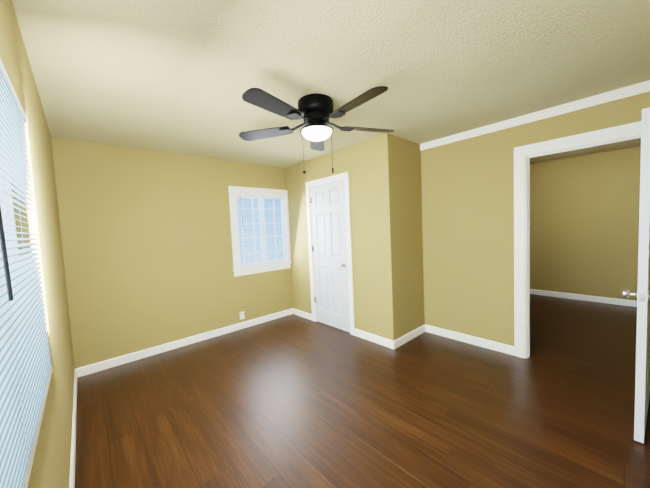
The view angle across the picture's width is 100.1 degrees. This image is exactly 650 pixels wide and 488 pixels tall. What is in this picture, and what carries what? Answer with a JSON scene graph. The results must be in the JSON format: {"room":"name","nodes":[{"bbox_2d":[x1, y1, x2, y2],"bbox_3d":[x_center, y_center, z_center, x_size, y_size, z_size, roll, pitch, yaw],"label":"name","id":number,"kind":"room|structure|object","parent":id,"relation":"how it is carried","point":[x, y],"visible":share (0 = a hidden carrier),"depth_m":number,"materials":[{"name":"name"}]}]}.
{"room":"empty bedroom","nodes":[
{"label":"empty bedroom","id":0,"kind":"room"},
{"bbox_2d":[0,0,74,487],"bbox_3d":[-1.264,0.199,1.130,0.120,2.440,4.220,-6,5,-42],"label":"wall","id":1,"kind":"structure","parent":0,"point":[51,463],"depth_m":1.37,"materials":[{"name":"beige paint"}]},
{"bbox_2d":[0,169,18,265],"bbox_3d":[-0.861,0.024,0.615,0.044,1.156,1.580,-6,5,-42],"label":"window","id":2,"kind":"structure","parent":1,"relation":"in","point":[7,220],"depth_m":1.17,"materials":[{"name":"white plastic"}]},
{"bbox_2d":[0,59,51,487],"bbox_3d":[-0.797,0.016,0.673,0.048,1.149,1.572,-6,5,-42],"label":"window blinds","id":3,"kind":"object","parent":1,"relation":"attached to","point":[25,365],"visible":1,"depth_m":0.82,"materials":[{"name":"white plastic"}]},
{"bbox_2d":[25,367,52,487],"bbox_3d":[-0.793,0.605,0.687,0.065,0.010,1.580,-6,5,-42],"label":"window sill","id":4,"kind":"structure","parent":1,"relation":"attached to","point":[32,459],"depth_m":0.84,"materials":[{"name":"white wood"}]},
{"bbox_2d":[69,369,76,487],"bbox_3d":[-1.199,1.362,1.283,0.013,0.095,4.087,-6,5,-42],"label":"baseboard","id":5,"kind":"structure","parent":1,"relation":"attached to","point":[72,465],"depth_m":1.86,"materials":[{"name":"white wood"}]},
{"bbox_2d":[51,137,292,368],"bbox_3d":[-1.384,0.038,3.935,3.698,2.440,0.120,-6,5,-42],"label":"wall","id":6,"kind":"structure","parent":0,"point":[147,246],"depth_m":3.23,"materials":[{"name":"beige paint"}]},
{"bbox_2d":[76,308,292,377],"bbox_3d":[-1.555,1.234,3.716,2.739,0.095,0.013,-6,5,-42],"label":"baseboard","id":7,"kind":"structure","parent":6,"relation":"attached to","point":[110,363],"depth_m":3.39,"materials":[{"name":"white wood"}]},
{"bbox_2d":[240,311,244,319],"bbox_3d":[-1.220,1.054,4.015,0.070,0.114,0.008,-6,5,-42],"label":"outlet","id":8,"kind":"object","parent":6,"relation":"attached to","point":[242,316],"visible":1,"depth_m":4.01,"materials":[{"name":"white plastic"}]},
{"bbox_2d":[228,186,291,276],"bbox_3d":[-1.013,-0.212,4.274,1.035,1.295,0.216,-6,5,-42],"label":"window","id":9,"kind":"structure","parent":6,"relation":"in","point":[262,236],"depth_m":4.23,"materials":[{"name":"white plastic"}]},
{"bbox_2d":[12,0,649,167],"bbox_3d":[1.541,-1.296,2.771,6.690,0.100,5.720,-6,5,-42],"label":"ceiling","id":10,"kind":"structure","parent":0,"point":[177,76],"depth_m":1.70,"materials":[{"name":"beige paint"}]},
{"bbox_2d":[239,86,393,173],"bbox_3d":[-0.048,-0.854,2.158,1.351,0.570,1.323,-6,5,-42],"label":"ceiling fan","id":11,"kind":"object","parent":10,"relation":"hanging from","point":[314,112],"visible":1,"depth_m":2.08,"materials":[{"name":"black metal"}]},
{"bbox_2d":[286,133,398,340],"bbox_3d":[0.118,-0.024,3.859,0.120,2.440,1.998,-6,5,-42],"label":"wall","id":12,"kind":"structure","parent":0,"point":[368,165],"depth_m":3.34,"materials":[{"name":"beige paint"}]},
{"bbox_2d":[293,308,311,319],"bbox_3d":[-0.368,1.139,4.429,0.013,0.095,0.507,-6,5,-42],"label":"baseboard","id":13,"kind":"structure","parent":12,"relation":"attached to","point":[303,314],"depth_m":4.41,"materials":[{"name":"white wood"}]},
{"bbox_2d":[310,180,349,331],"bbox_3d":[0.043,0.175,3.854,0.104,2.030,0.726,-6,5,-42],"label":"closet door","id":14,"kind":"structure","parent":12,"relation":"in","point":[329,251],"depth_m":3.84,"materials":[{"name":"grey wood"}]},
{"bbox_2d":[305,172,354,334],"bbox_3d":[0.102,0.132,3.894,0.154,2.125,0.873,-6,5,-42],"label":"door frame","id":15,"kind":"structure","parent":12,"relation":"attached to","point":[333,178],"depth_m":3.61,"materials":[{"name":"white wood"}]},
{"bbox_2d":[354,328,394,348],"bbox_3d":[0.594,1.160,3.356,0.013,0.095,0.606,-6,5,-42],"label":"baseboard","id":16,"kind":"structure","parent":12,"relation":"attached to","point":[388,343],"depth_m":3.33,"materials":[{"name":"white wood"}]},
{"bbox_2d":[75,294,649,487],"bbox_3d":[1.654,1.237,2.921,6.690,0.100,5.720,-6,5,-42],"label":"floor","id":17,"kind":"structure","parent":0,"point":[292,401],"depth_m":2.10,"materials":[{"name":"wood"}]},
{"bbox_2d":[394,136,424,337],"bbox_3d":[1.012,-0.037,3.399,0.599,2.440,0.120,-6,5,-42],"label":"wall","id":18,"kind":"structure","parent":0,"point":[408,189],"depth_m":3.33,"materials":[{"name":"beige paint"}]},
{"bbox_2d":[394,324,424,348],"bbox_3d":[1.059,1.138,3.374,0.706,0.095,0.013,-6,5,-42],"label":"baseboard return","id":19,"kind":"object","parent":18,"relation":"attached to","point":[407,337],"visible":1,"depth_m":3.35,"materials":[{"name":"white wood"}]},
{"bbox_2d":[421,92,649,345],"bbox_3d":[1.395,-0.060,3.510,0.120,2.440,4.220,-6,5,-42],"label":"wall","id":20,"kind":"structure","parent":0,"point":[467,185],"depth_m":3.05,"materials":[{"name":"beige paint"}]},
{"bbox_2d":[425,324,513,354],"bbox_3d":[1.659,1.120,3.243,0.013,0.095,1.010,-6,5,-42],"label":"baseboard","id":21,"kind":"structure","parent":20,"relation":"attached to","point":[489,344],"depth_m":3.17,"materials":[{"name":"white wood"}]},
{"bbox_2d":[420,80,649,150],"bbox_3d":[1.919,-1.217,2.696,0.016,0.081,2.101,-6,5,-42],"label":"trim","id":22,"kind":"structure","parent":20,"relation":"attached to","point":[621,93],"depth_m":2.52,"materials":[{"name":"white wood"}]},
{"bbox_2d":[514,121,641,358],"bbox_3d":[2.344,0.106,2.467,0.154,2.147,1.029,-6,5,-42],"label":"door frame","id":23,"kind":"structure","parent":20,"relation":"attached to","point":[523,155],"depth_m":2.73,"materials":[{"name":"white wood"}]},
{"bbox_2d":[622,107,649,443],"bbox_3d":[2.221,0.193,1.910,0.821,2.030,0.178,-6,5,-42],"label":"entry door","id":24,"kind":"structure","parent":20,"relation":"in","point":[642,376],"depth_m":1.65,"materials":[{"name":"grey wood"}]},
{"bbox_2d":[530,146,640,300],"bbox_3d":[4.479,-0.258,4.540,0.120,2.440,4.400,-6,5,-42],"label":"wall","id":25,"kind":"structure","parent":0,"point":[584,224],"depth_m":4.55,"materials":[{"name":"beige paint"}]},
{"bbox_2d":[530,289,636,306],"bbox_3d":[4.448,0.915,4.602,0.013,0.095,4.300,-6,5,-42],"label":"baseboard next far","id":26,"kind":"structure","parent":25,"relation":"attached to","point":[625,302],"depth_m":4.62,"materials":[{"name":"white wood"}]},
{"label":"outside","id":27,"kind":"structure","parent":0,"visible":0},
{"bbox_2d":[237,198,282,262],"bbox_3d":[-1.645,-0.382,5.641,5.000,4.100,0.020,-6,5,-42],"label":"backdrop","id":28,"kind":"structure","parent":27,"point":[267,220],"depth_m":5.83,"materials":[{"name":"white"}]}
]}

